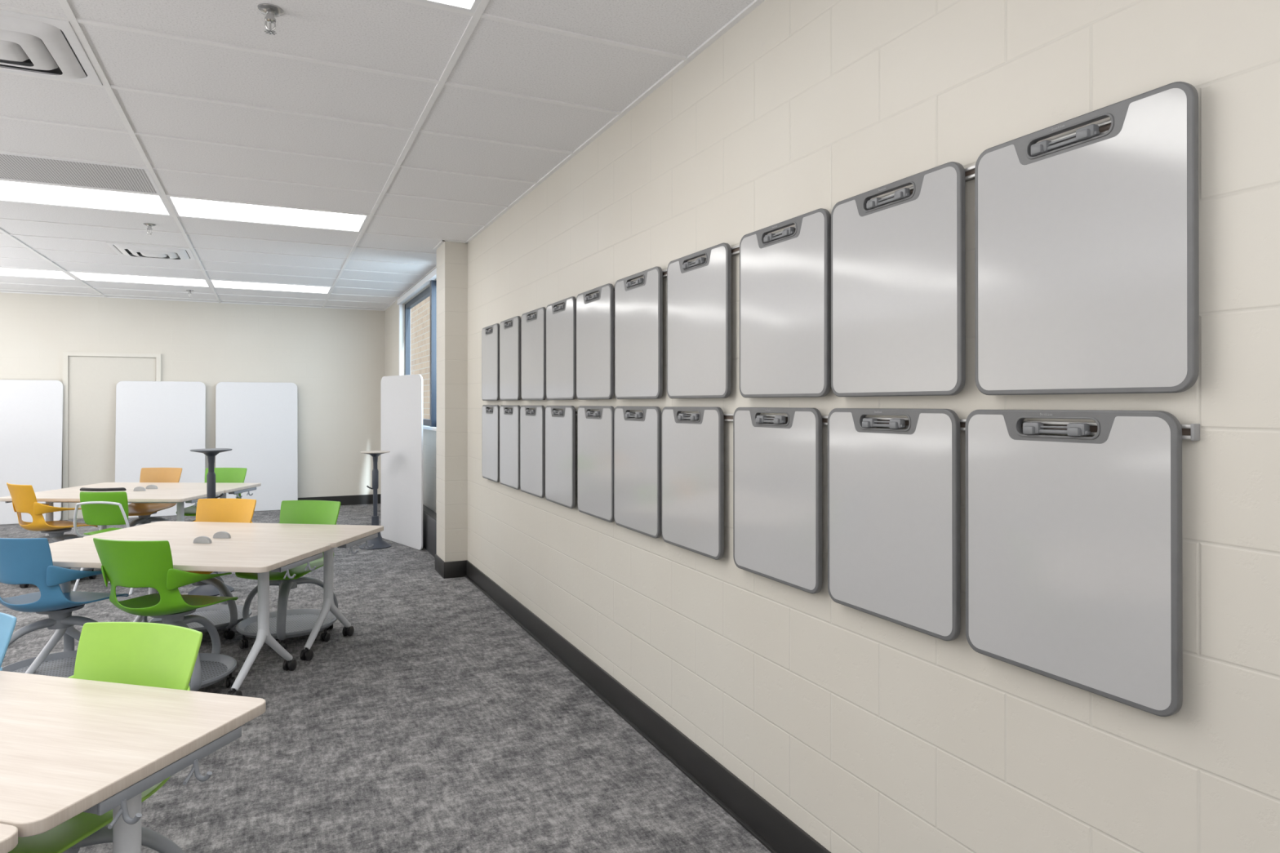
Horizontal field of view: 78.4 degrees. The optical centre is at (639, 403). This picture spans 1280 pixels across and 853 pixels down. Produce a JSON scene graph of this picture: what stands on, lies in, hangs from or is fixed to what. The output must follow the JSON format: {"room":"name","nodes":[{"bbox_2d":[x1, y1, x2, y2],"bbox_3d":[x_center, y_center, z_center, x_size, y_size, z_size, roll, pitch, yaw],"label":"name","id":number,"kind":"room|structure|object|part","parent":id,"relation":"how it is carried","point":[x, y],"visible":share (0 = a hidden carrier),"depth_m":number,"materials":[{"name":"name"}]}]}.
{"room":"classroom","nodes":[
{"label":"classroom","id":0,"kind":"room"},
{"bbox_2d":[0,292,385,519],"bbox_3d":[-6.742,0.050,9.451,7.020,2.680,0.100,0,0,-25],"label":"wall","id":1,"kind":"structure","parent":0,"point":[335,358],"depth_m":10.19,"materials":[{"name":"beige paint"}]},
{"bbox_2d":[68,355,155,519],"bbox_3d":[-6.411,0.410,9.547,0.890,1.940,0.008,0,0,-25],"label":"door","id":2,"kind":"structure","parent":1,"relation":"in","point":[93,381],"depth_m":9.46,"materials":[{"name":"beige paint"}]},
{"bbox_2d":[62,351,161,519],"bbox_3d":[-6.405,0.390,9.535,1.000,2.000,0.035,0,0,-25],"label":"trim","id":3,"kind":"structure","parent":1,"relation":"attached to","point":[65,354],"depth_m":9.33,"materials":[{"name":"beige paint"}]},
{"bbox_2d":[297,493,381,505],"bbox_3d":[-6.718,1.325,9.401,7.020,0.130,0.012,0,0,-25],"label":"baseboard","id":4,"kind":"structure","parent":1,"relation":"attached to","point":[359,499],"depth_m":10.70,"materials":[{"name":"black rubber"}]},
{"bbox_2d":[0,0,754,310],"bbox_3d":[-3.542,-1.340,2.630,7.220,0.100,15.170,0,0,-25],"label":"ceiling","id":5,"kind":"structure","parent":0,"point":[394,36],"depth_m":3.55,"materials":[{"name":"tile"}]},
{"bbox_2d":[0,267,76,279],"bbox_3d":[-6.279,-1.287,7.652,1.196,0.006,0.586,0,0,-25],"label":"recessed light","id":6,"kind":"object","parent":5,"relation":"in","point":[3,271],"visible":1,"depth_m":7.81,"materials":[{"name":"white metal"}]},
{"bbox_2d":[0,8,102,85],"bbox_3d":[-2.308,-1.267,2.777,0.584,0.046,0.584,0,0,-25],"label":"ceiling vent","id":7,"kind":"object","parent":5,"relation":"in","point":[32,45],"visible":1,"depth_m":2.80,"materials":[{"name":"white metal"}]},
{"bbox_2d":[0,152,160,194],"bbox_3d":[-3.361,-1.286,4.304,1.196,0.008,0.586,0,0,-25],"label":"ceiling vent","id":8,"kind":"object","parent":5,"relation":"in","point":[18,167],"visible":1,"depth_m":4.40,"materials":[{"name":"white metal"}]},
{"bbox_2d":[0,179,172,215],"bbox_3d":[-3.620,-1.287,4.856,1.196,0.006,0.586,0,0,-25],"label":"recessed light","id":9,"kind":"object","parent":5,"relation":"in","point":[10,190],"visible":1,"depth_m":4.92,"materials":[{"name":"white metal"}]},
{"bbox_2d":[67,271,210,287],"bbox_3d":[-5.174,-1.287,8.170,1.196,0.006,0.586,0,0,-25],"label":"recessed light","id":10,"kind":"object","parent":5,"relation":"in","point":[81,276],"visible":1,"depth_m":8.17,"materials":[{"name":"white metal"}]},
{"bbox_2d":[142,222,155,235],"bbox_3d":[-3.536,-1.252,5.654,0.080,0.075,0.080,0,0,-25],"label":"sprinkler","id":11,"kind":"object","parent":5,"relation":"attached to","point":[149,225],"visible":1,"depth_m":5.64,"materials":[{"name":"silver metal"}]},
{"bbox_2d":[106,242,195,260],"bbox_3d":[-4.121,-1.267,6.643,0.584,0.046,0.584,0,0,-25],"label":"ceiling vent","id":12,"kind":"object","parent":5,"relation":"in","point":[121,249],"visible":1,"depth_m":6.54,"materials":[{"name":"white metal"}]},
{"bbox_2d":[186,289,193,297],"bbox_3d":[-5.144,-1.252,8.964,0.080,0.075,0.080,0,0,-25],"label":"sprinkler","id":13,"kind":"object","parent":5,"relation":"attached to","point":[188,291],"visible":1,"depth_m":8.95,"materials":[{"name":"silver metal"}]},
{"bbox_2d":[166,195,368,232],"bbox_3d":[-2.515,-1.287,5.375,1.196,0.006,0.586,0,0,-25],"label":"recessed light","id":14,"kind":"object","parent":5,"relation":"in","point":[182,206],"visible":1,"depth_m":5.34,"materials":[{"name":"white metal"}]},
{"bbox_2d":[257,3,284,35],"bbox_3d":[-1.211,-1.252,2.569,0.080,0.075,0.080,0,0,-25],"label":"sprinkler","id":15,"kind":"object","parent":5,"relation":"attached to","point":[270,11],"visible":1,"depth_m":2.56,"materials":[{"name":"silver metal"}]},
{"bbox_2d":[209,280,332,293],"bbox_3d":[-4.070,-1.287,8.688,1.196,0.006,0.586,0,0,-25],"label":"recessed light","id":16,"kind":"object","parent":5,"relation":"in","point":[215,283],"visible":1,"depth_m":8.69,"materials":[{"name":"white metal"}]},
{"bbox_2d":[0,0,687,308],"bbox_3d":[-3.542,-1.286,2.630,7.020,0.007,14.970,0,0,-25],"label":"grid","id":17,"kind":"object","parent":5,"relation":"attached to","point":[70,16],"depth_m":3.82,"materials":[{"name":"white metal"}]},
{"bbox_2d":[416,0,480,13],"bbox_3d":[-0.961,-1.287,2.061,1.196,0.006,0.586,0,0,-25],"label":"recessed light","id":18,"kind":"object","parent":5,"relation":"in","point":[471,6],"visible":1,"depth_m":2.53,"materials":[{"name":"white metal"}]},
{"bbox_2d":[0,503,771,852],"bbox_3d":[-3.542,1.440,2.630,7.220,0.100,15.170,0,0,-25],"label":"floor","id":19,"kind":"structure","parent":0,"point":[440,725],"depth_m":3.15,"materials":[{"name":"grey carpet"}]},
{"bbox_2d":[0,612,16,671],"bbox_3d":[-2.021,0.999,2.030,0.573,0.780,0.594,0,0,14],"label":"swivel chair","id":20,"kind":"object","parent":19,"relation":"on","point":[7,622],"visible":0.96,"depth_m":2.22,"materials":[{"name":"blue plastic"}]},
{"bbox_2d":[0,823,17,852],"bbox_3d":[-1.862,1.047,1.253,1.574,0.686,0.605,0,0,14],"label":"table","id":21,"kind":"object","parent":19,"relation":"on","point":[8,833],"visible":1,"depth_m":1.34,"materials":[{"name":"beige wood"}]},
{"bbox_2d":[0,379,63,524],"bbox_3d":[-7.239,0.559,9.039,0.950,1.657,0.133,0,0,-25],"label":"whiteboard","id":22,"kind":"object","parent":19,"relation":"on","point":[31,411],"visible":0.82,"depth_m":9.11,"materials":[{"name":"ceramic"}]},
{"bbox_2d":[6,482,97,588],"bbox_3d":[-4.567,0.999,6.139,0.581,0.780,0.587,0,0,30],"label":"swivel chair","id":23,"kind":"object","parent":19,"relation":"on","point":[23,496],"visible":0.63,"depth_m":5.92,"materials":[{"name":"orange plastic"}]},
{"bbox_3d":[-4.815,0.791,6.182,0.070,0.102,0.299,0,0,13],"label":"armrest","id":24,"kind":"part","parent":23,"relation":"part of","materials":[{"name":"orange plastic"}]},
{"bbox_3d":[-4.411,0.791,5.950,0.299,0.102,0.070,0,0,-43],"label":"armrest","id":25,"kind":"part","parent":23,"relation":"part of","materials":[{"name":"orange plastic"}]},
{"bbox_3d":[-4.532,1.182,6.286,0.073,0.289,0.305,0,0,15],"label":"leg","id":26,"kind":"part","parent":23,"relation":"part of","materials":[{"name":"grey plastic"}]},
{"bbox_2d":[71,567,80,569],"bbox_3d":[-4.570,1.308,6.140,0.470,0.003,0.470,0,0,30],"label":"tray","id":27,"kind":"object","parent":23,"relation":"on","point":[72,568],"depth_m":6.21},
{"bbox_2d":[0,537,128,677],"bbox_3d":[-2.821,0.999,3.811,0.586,0.780,0.564,0,0,11],"label":"swivel chair","id":28,"kind":"object","parent":19,"relation":"on","point":[23,561],"visible":0.73,"depth_m":3.63,"materials":[{"name":"blue plastic"}]},
{"bbox_3d":[-2.903,1.182,3.692,0.073,0.289,0.305,0,0,31],"label":"leg","id":29,"kind":"part","parent":28,"relation":"part of","materials":[{"name":"grey plastic"}]},
{"bbox_2d":[13,657,75,677],"bbox_3d":[-2.825,1.308,3.822,0.470,0.003,0.470,0,0,11],"label":"tray","id":30,"kind":"object","parent":28,"relation":"on","point":[62,667],"depth_m":3.88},
{"bbox_3d":[-2.613,0.791,3.693,0.070,0.102,0.299,0,0,28],"label":"armrest","id":31,"kind":"part","parent":28,"relation":"part of","materials":[{"name":"blue plastic"}]},
{"bbox_3d":[-2.675,1.182,3.820,0.305,0.289,0.073,0,0,1],"label":"leg","id":32,"kind":"part","parent":28,"relation":"part of","materials":[{"name":"grey plastic"}]},
{"bbox_2d":[72,487,133,595],"bbox_3d":[-3.904,1.004,5.859,0.428,0.781,0.460,0,0,-1],"label":"chair","id":33,"kind":"object","parent":19,"relation":"on","point":[98,508],"visible":0.61,"depth_m":5.69,"materials":[{"name":"green plastic"}]},
{"bbox_3d":[-4.103,1.189,5.796,0.018,0.409,0.256,0,0,1],"label":"leg","id":34,"kind":"part","parent":33,"relation":"part of","materials":[{"name":"silver metal"}]},
{"bbox_3d":[-3.905,0.969,5.910,0.374,0.035,0.358,0,0,-1],"label":"seat","id":35,"kind":"part","parent":33,"relation":"part of","materials":[{"name":"green plastic"}]},
{"bbox_3d":[-3.901,0.766,5.699,0.341,0.247,0.079,0,0,-1],"label":"backrest","id":36,"kind":"part","parent":33,"relation":"part of","materials":[{"name":"green plastic"}]},
{"bbox_3d":[-3.704,1.189,5.804,0.018,0.409,0.256,0,0,-4],"label":"leg","id":37,"kind":"part","parent":33,"relation":"part of","materials":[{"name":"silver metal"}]},
{"bbox_2d":[8,622,202,852],"bbox_3d":[-1.412,0.999,1.887,0.574,0.780,0.591,0,0,14],"label":"swivel chair","id":38,"kind":"object","parent":19,"relation":"on","point":[154,655],"visible":0.45,"depth_m":2.13,"materials":[{"name":"plastic"}]},
{"bbox_2d":[0,486,223,536],"bbox_3d":[-4.275,1.047,6.383,1.574,0.686,0.605,0,0,2],"label":"table","id":39,"kind":"object","parent":19,"relation":"on","point":[139,495],"visible":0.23,"depth_m":6.34,"materials":[{"name":"beige laminate"}]},
{"bbox_3d":[-3.557,0.779,6.374,0.054,0.026,0.370,0,0,2],"label":"hook rail","id":40,"kind":"part","parent":39,"relation":"part of","materials":[{"name":"grey metal"}]},
{"bbox_2d":[0,671,266,852],"bbox_3d":[-1.716,1.047,1.846,1.574,0.686,0.605,0,0,14],"label":"table","id":41,"kind":"object","parent":19,"relation":"on","point":[69,748],"visible":1,"depth_m":1.72,"materials":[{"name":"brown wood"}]},
{"bbox_3d":[-1.015,0.779,1.688,0.054,0.026,0.370,0,0,14],"label":"hook rail","id":42,"kind":"part","parent":41,"relation":"part of","materials":[{"name":"grey plastic"}]},
{"bbox_2d":[125,467,182,528],"bbox_3d":[-4.501,0.999,7.118,0.573,0.780,0.594,0,0,2],"label":"swivel chair","id":43,"kind":"object","parent":19,"relation":"on","point":[144,511],"visible":0.48,"depth_m":7.31,"materials":[{"name":"orange plastic"}]},
{"bbox_3d":[-4.506,1.182,6.972,0.073,0.289,0.305,0,0,2],"label":"leg","id":44,"kind":"part","parent":43,"relation":"part of","materials":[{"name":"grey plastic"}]},
{"bbox_2d":[57,482,261,530],"bbox_3d":[-4.255,1.047,6.993,1.574,0.686,0.605,0,0,2],"label":"table","id":45,"kind":"object","parent":19,"relation":"on","point":[230,488],"visible":0.28,"depth_m":6.99,"materials":[{"name":"beige laminate"}]},
{"bbox_3d":[-3.537,0.779,6.985,0.054,0.026,0.370,0,0,2],"label":"hook rail","id":46,"kind":"part","parent":45,"relation":"part of","materials":[{"name":"grey plastic"}]},
{"bbox_2d":[115,381,205,518],"bbox_3d":[-5.901,0.559,9.667,0.950,1.657,0.133,0,0,-25],"label":"whiteboard","id":47,"kind":"object","parent":19,"relation":"on","point":[158,424],"visible":0.59,"depth_m":9.67,"materials":[{"name":"plastic"}]},
{"bbox_2d":[93,537,238,691],"bbox_3d":[-2.236,0.999,3.760,0.573,0.780,0.594,0,0,11],"label":"swivel chair","id":48,"kind":"object","parent":19,"relation":"on","point":[125,563],"visible":0.78,"depth_m":3.55,"materials":[{"name":"green plastic"}]},
{"bbox_3d":[-2.482,0.791,3.715,0.070,0.102,0.299,0,0,-6],"label":"armrest","id":49,"kind":"part","parent":48,"relation":"part of","materials":[{"name":"green plastic"}]},
{"bbox_3d":[-2.122,1.182,3.657,0.305,0.289,0.073,0,0,41],"label":"leg","id":50,"kind":"part","parent":48,"relation":"part of","materials":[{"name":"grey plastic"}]},
{"bbox_3d":[-2.024,0.791,3.627,0.070,0.102,0.299,0,0,28],"label":"armrest","id":51,"kind":"part","parent":48,"relation":"part of","materials":[{"name":"green plastic"}]},
{"bbox_3d":[-2.208,1.182,3.904,0.073,0.289,0.305,0,0,11],"label":"leg","id":52,"kind":"part","parent":48,"relation":"part of","materials":[{"name":"grey plastic"}]},
{"bbox_2d":[188,660,227,684],"bbox_3d":[-2.237,1.308,3.756,0.470,0.003,0.470,0,0,11],"label":"tray","id":53,"kind":"object","parent":48,"relation":"on","point":[210,668],"depth_m":3.86,"materials":[{"name":"grey plastic"}]},
{"bbox_2d":[24,536,331,696],"bbox_3d":[-2.391,1.047,3.925,1.574,0.686,0.605,0,0,7],"label":"table","id":54,"kind":"object","parent":19,"relation":"on","point":[202,553],"visible":0.65,"depth_m":3.84,"materials":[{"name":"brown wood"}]},
{"bbox_3d":[-1.677,0.779,3.847,0.054,0.026,0.370,0,0,7],"label":"hook rail","id":55,"kind":"part","parent":54,"relation":"part of","materials":[{"name":"grey plastic"}]},
{"bbox_2d":[142,498,256,639],"bbox_3d":[-2.640,0.999,4.739,0.574,0.780,0.571,0,0,6],"label":"swivel chair","id":56,"kind":"object","parent":19,"relation":"on","point":[223,615],"visible":0.38,"depth_m":4.94,"materials":[{"name":"orange plastic"}]},
{"bbox_2d":[186,609,242,627],"bbox_3d":[-2.642,1.308,4.725,0.470,0.003,0.470,0,0,6],"label":"tray","id":57,"kind":"object","parent":56,"relation":"on","point":[215,616],"depth_m":4.81,"materials":[{"name":"grey plastic"}]},
{"bbox_3d":[-2.653,1.182,4.876,0.073,0.289,0.305,0,0,-4],"label":"leg","id":58,"kind":"part","parent":56,"relation":"part of","materials":[{"name":"grey plastic"}]},
{"bbox_3d":[-2.506,1.182,4.660,0.305,0.289,0.073,0,0,26],"label":"leg","id":59,"kind":"part","parent":56,"relation":"part of","materials":[{"name":"grey plastic"}]},
{"bbox_2d":[187,448,234,595],"bbox_3d":[-3.152,0.865,5.767,0.300,1.051,0.300,0,0,-25],"label":"stool","id":60,"kind":"object","parent":19,"relation":"on","point":[208,589],"visible":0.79,"depth_m":5.74,"materials":[{"name":"plastic"}]},
{"bbox_3d":[-3.152,0.344,5.767,0.276,0.011,0.276,0,0,-25],"label":"seat","id":61,"kind":"part","parent":60,"relation":"part of","materials":[{"name":"plastic"}]},
{"bbox_2d":[184,467,247,521],"bbox_3d":[-3.888,0.999,7.125,0.574,0.780,0.571,0,0,2],"label":"swivel chair","id":62,"kind":"object","parent":19,"relation":"on","point":[229,475],"visible":0.22,"depth_m":7.36,"materials":[{"name":"green plastic"}]},
{"bbox_2d":[83,520,383,660],"bbox_3d":[-2.312,1.047,4.531,1.574,0.686,0.605,0,0,7],"label":"table","id":63,"kind":"object","parent":19,"relation":"on","point":[344,536],"visible":0.68,"depth_m":4.45,"materials":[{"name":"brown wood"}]},
{"bbox_3d":[-1.598,0.779,4.453,0.054,0.026,0.370,0,0,7],"label":"hook rail","id":64,"kind":"part","parent":63,"relation":"part of","materials":[{"name":"grey plastic"}]},
{"bbox_2d":[215,382,297,511],"bbox_3d":[-4.937,0.559,10.119,0.950,1.657,0.133,0,0,-25],"label":"whiteboard","id":65,"kind":"object","parent":19,"relation":"on","point":[256,420],"visible":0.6,"depth_m":10.13,"materials":[{"name":"ceramic"}]},
{"bbox_2d":[235,500,340,649],"bbox_3d":[-2.082,0.999,4.634,0.588,0.780,0.570,0,0,8],"label":"swivel chair","id":66,"kind":"object","parent":19,"relation":"on","point":[284,624],"visible":0.48,"depth_m":4.67,"materials":[{"name":"green plastic"}]},
{"bbox_3d":[-2.223,1.182,4.660,0.305,0.289,0.073,0,0,13],"label":"leg","id":67,"kind":"part","parent":66,"relation":"part of","materials":[{"name":"grey plastic"}]},
{"bbox_2d":[244,614,330,633],"bbox_3d":[-2.076,1.308,4.626,0.470,0.003,0.470,0,0,8],"label":"tray","id":68,"kind":"object","parent":66,"relation":"on","point":[294,623],"depth_m":4.65,"materials":[{"name":"grey plastic"}]},
{"bbox_3d":[-1.973,1.182,4.737,0.073,0.289,0.305,0,0,43],"label":"leg","id":69,"kind":"part","parent":66,"relation":"part of","materials":[{"name":"grey plastic"}]},
{"bbox_2d":[359,450,391,549],"bbox_3d":[-2.559,0.928,7.581,0.300,0.923,0.300,0,0,-25],"label":"stool","id":70,"kind":"object","parent":19,"relation":"on","point":[378,542],"visible":0.94,"depth_m":7.55,"materials":[{"name":"plastic"}]},
{"bbox_3d":[-2.559,0.472,7.581,0.276,0.011,0.276,0,0,-25],"label":"seat","id":71,"kind":"part","parent":70,"relation":"part of","materials":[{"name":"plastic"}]},
{"bbox_2d":[381,373,422,550],"bbox_3d":[-2.356,0.557,7.731,0.020,1.660,0.950,0,0,-41],"label":"whiteboard","id":72,"kind":"object","parent":19,"relation":"on","point":[402,396],"visible":0.97,"depth_m":7.68,"materials":[{"name":"ceramic"}]},
{"bbox_2d":[385,0,1279,852],"bbox_3d":[-0.422,0.050,4.149,0.280,2.680,15.070,0,0,-25],"label":"wall","id":73,"kind":"structure","parent":0,"point":[868,733],"depth_m":1.94,"materials":[{"name":"beige paint"}]},
{"bbox_2d":[0,0,764,311],"bbox_3d":[-3.542,-1.286,2.630,7.020,0.008,14.970,0,0,-25],"label":"trim","id":74,"kind":"structure","parent":73,"relation":"attached to","point":[755,3],"depth_m":3.64,"materials":[{"name":"white metal"}]},
{"bbox_2d":[397,267,436,431],"bbox_3d":[-2.267,-0.495,8.154,0.080,1.510,2.990,0,0,-25],"label":"trim","id":75,"kind":"structure","parent":73,"relation":"attached to","point":[425,281],"depth_m":8.75,"materials":[{"name":"white metal"}]},
{"bbox_2d":[404,280,436,426],"bbox_3d":[-2.240,-0.480,8.189,0.110,1.420,2.830,0,0,-25],"label":"window","id":76,"kind":"structure","parent":73,"relation":"in","point":[431,291],"depth_m":7.60,"materials":[{"name":"grey metal"}]},
{"bbox_2d":[422,504,436,557],"bbox_3d":[-2.285,1.217,8.096,0.098,0.346,3.200,0,0,-25],"label":"radiator cover","id":77,"kind":"object","parent":73,"relation":"attached to","point":[429,517],"visible":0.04,"depth_m":7.29,"materials":[{"name":"black metal"}]},
{"bbox_2d":[422,504,436,520],"bbox_3d":[-2.284,1.047,8.096,0.080,0.006,3.160,0,0,-25],"label":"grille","id":78,"kind":"object","parent":77,"relation":"attached to","point":[428,513],"depth_m":7.44,"materials":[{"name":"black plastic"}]},
{"bbox_2d":[435,554,831,852],"bbox_3d":[0.551,1.325,1.943,0.192,0.130,10.250,0,0,-25],"label":"baseboard","id":79,"kind":"structure","parent":73,"relation":"attached to","point":[767,824],"depth_m":3.12,"materials":[{"name":"black rubber"}]},
{"bbox_2d":[530,119,1111,315],"bbox_3d":[-0.118,-0.513,3.573,0.019,0.029,4.850,0,0,-25],"label":"rail","id":80,"kind":"object","parent":73,"relation":"attached to","point":[1104,126],"visible":0.14,"depth_m":1.75,"materials":[{"name":"metal"}]},
{"bbox_2d":[481,323,499,400],"bbox_3d":[-1.059,-0.281,5.521,0.028,0.528,0.449,0,0,-25],"label":"whiteboard","id":81,"kind":"object","parent":80,"relation":"hanging from","point":[490,338],"visible":1,"depth_m":5.48,"materials":[{"name":"white plastic"}]},
{"bbox_2d":[499,315,520,400],"bbox_3d":[-0.847,-0.281,5.070,0.028,0.528,0.449,0,0,-25],"label":"whiteboard","id":82,"kind":"object","parent":80,"relation":"hanging from","point":[510,332],"visible":1,"depth_m":5.03,"materials":[{"name":"white plastic"}]},
{"bbox_2d":[520,306,546,399],"bbox_3d":[-0.634,-0.281,4.615,0.028,0.528,0.449,0,0,-25],"label":"whiteboard","id":83,"kind":"object","parent":80,"relation":"hanging from","point":[533,328],"visible":0.99,"depth_m":4.58,"materials":[{"name":"white plastic"}]},
{"bbox_2d":[546,296,576,399],"bbox_3d":[-0.429,-0.281,4.177,0.028,0.528,0.449,0,0,-25],"label":"whiteboard","id":84,"kind":"object","parent":80,"relation":"hanging from","point":[561,321],"visible":1,"depth_m":4.15,"materials":[{"name":"white plastic"}]},
{"bbox_2d":[576,283,613,399],"bbox_3d":[-0.225,-0.281,3.743,0.028,0.528,0.449,0,0,-25],"label":"whiteboard","id":85,"kind":"object","parent":80,"relation":"hanging from","point":[595,313],"visible":1,"depth_m":3.71,"materials":[{"name":"white plastic"}]},
{"bbox_2d":[614,266,662,399],"bbox_3d":[-0.017,-0.281,3.300,0.028,0.528,0.449,0,0,-25],"label":"whiteboard","id":86,"kind":"object","parent":80,"relation":"hanging from","point":[638,304],"visible":1,"depth_m":3.26,"materials":[{"name":"white plastic"}]},
{"bbox_2d":[666,242,731,398],"bbox_3d":[0.200,-0.281,2.837,0.028,0.528,0.449,0,0,-25],"label":"whiteboard","id":87,"kind":"object","parent":80,"relation":"hanging from","point":[699,291],"visible":1,"depth_m":2.80,"materials":[{"name":"white plastic"}]},
{"bbox_2d":[739,208,831,397],"bbox_3d":[0.421,-0.281,2.366,0.028,0.528,0.449,0,0,-25],"label":"whiteboard","id":88,"kind":"object","parent":80,"relation":"hanging from","point":[785,278],"visible":1,"depth_m":2.33,"materials":[{"name":"white plastic"}]},
{"bbox_2d":[831,161,965,396],"bbox_3d":[0.619,-0.281,1.945,0.028,0.528,0.449,0,0,-25],"label":"whiteboard","id":89,"kind":"object","parent":80,"relation":"hanging from","point":[898,267],"visible":1,"depth_m":1.90,"materials":[{"name":"white plastic"}]},
{"bbox_2d":[974,81,1199,395],"bbox_3d":[0.825,-0.281,1.505,0.028,0.528,0.449,0,0,-25],"label":"whiteboard","id":90,"kind":"object","parent":80,"relation":"hanging from","point":[1086,249],"visible":1,"depth_m":1.46,"materials":[{"name":"white plastic"}]},
{"bbox_2d":[489,408,1199,440],"bbox_3d":[-0.105,0.049,3.545,0.019,0.029,4.913,0,0,-25],"label":"rail","id":91,"kind":"object","parent":73,"relation":"attached to","point":[1192,431],"visible":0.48,"depth_m":1.57,"materials":[{"name":"metal"}]},
{"bbox_2d":[481,404,499,482],"bbox_3d":[-1.055,0.278,5.514,0.028,0.528,0.449,0,0,-25],"label":"whiteboard","id":92,"kind":"object","parent":91,"relation":"hanging from","point":[490,417],"visible":0.98,"depth_m":5.48,"materials":[{"name":"white plastic"}]},
{"bbox_2d":[499,404,520,489],"bbox_3d":[-0.847,0.278,5.070,0.028,0.528,0.449,0,0,-25],"label":"whiteboard","id":93,"kind":"object","parent":91,"relation":"hanging from","point":[509,423],"visible":0.98,"depth_m":5.04,"materials":[{"name":"white plastic"}]},
{"bbox_2d":[520,405,545,497],"bbox_3d":[-0.643,0.278,4.635,0.028,0.528,0.449,0,0,-25],"label":"whiteboard","id":94,"kind":"object","parent":91,"relation":"hanging from","point":[532,425],"visible":1,"depth_m":4.59,"materials":[{"name":"white plastic"}]},
{"bbox_2d":[545,405,575,508],"bbox_3d":[-0.435,0.278,4.192,0.028,0.528,0.449,0,0,-25],"label":"whiteboard","id":95,"kind":"object","parent":91,"relation":"hanging from","point":[560,426],"visible":1,"depth_m":4.16,"materials":[{"name":"white plastic"}]},
{"bbox_2d":[577,405,614,522],"bbox_3d":[-0.217,0.278,3.727,0.028,0.528,0.449,0,0,-25],"label":"whiteboard","id":96,"kind":"object","parent":91,"relation":"hanging from","point":[595,433],"visible":0.99,"depth_m":3.71,"materials":[{"name":"white plastic"}]},
{"bbox_2d":[613,406,661,538],"bbox_3d":[-0.021,0.278,3.307,0.028,0.528,0.449,0,0,-25],"label":"whiteboard","id":97,"kind":"object","parent":91,"relation":"hanging from","point":[637,439],"visible":0.98,"depth_m":3.27,"materials":[{"name":"white plastic"}]},
{"bbox_2d":[661,406,724,559],"bbox_3d":[0.180,0.278,2.879,0.028,0.528,0.449,0,0,-25],"label":"whiteboard","id":98,"kind":"object","parent":91,"relation":"hanging from","point":[692,451],"visible":1,"depth_m":2.84,"materials":[{"name":"white plastic"}]},
{"bbox_2d":[733,407,822,594],"bbox_3d":[0.406,0.278,2.399,0.028,0.528,0.449,0,0,-25],"label":"whiteboard","id":99,"kind":"object","parent":91,"relation":"hanging from","point":[777,467],"visible":1,"depth_m":2.36,"materials":[{"name":"white plastic"}]},
{"bbox_2d":[827,408,960,640],"bbox_3d":[0.613,0.278,1.958,0.028,0.528,0.449,0,0,-25],"label":"whiteboard","id":100,"kind":"object","parent":91,"relation":"hanging from","point":[894,493],"visible":1,"depth_m":1.92,"materials":[{"name":"white plastic"}]},
{"bbox_2d":[964,409,1182,716],"bbox_3d":[0.814,0.278,1.528,0.028,0.528,0.449,0,0,-25],"label":"whiteboard","id":101,"kind":"object","parent":91,"relation":"hanging from","point":[1074,573],"visible":1,"depth_m":1.48,"materials":[{"name":"white plastic"}]},
{"label":"outside","id":102,"kind":"structure","parent":0,"visible":0},
{"bbox_3d":[-2.292,1.940,21.016,10.300,0.100,40.000,0,0,-25],"label":"yard","id":103,"kind":"structure","parent":102,"visible":0},
{"bbox_2d":[410,296,430,419],"bbox_3d":[-2.715,-0.410,20.210,5.750,4.600,5.100,0,0,-25],"label":"brick building","id":104,"kind":"structure","parent":103,"relation":"on","point":[420,313],"depth_m":19.20,"materials":[{"name":"beige brick"}]}
]}

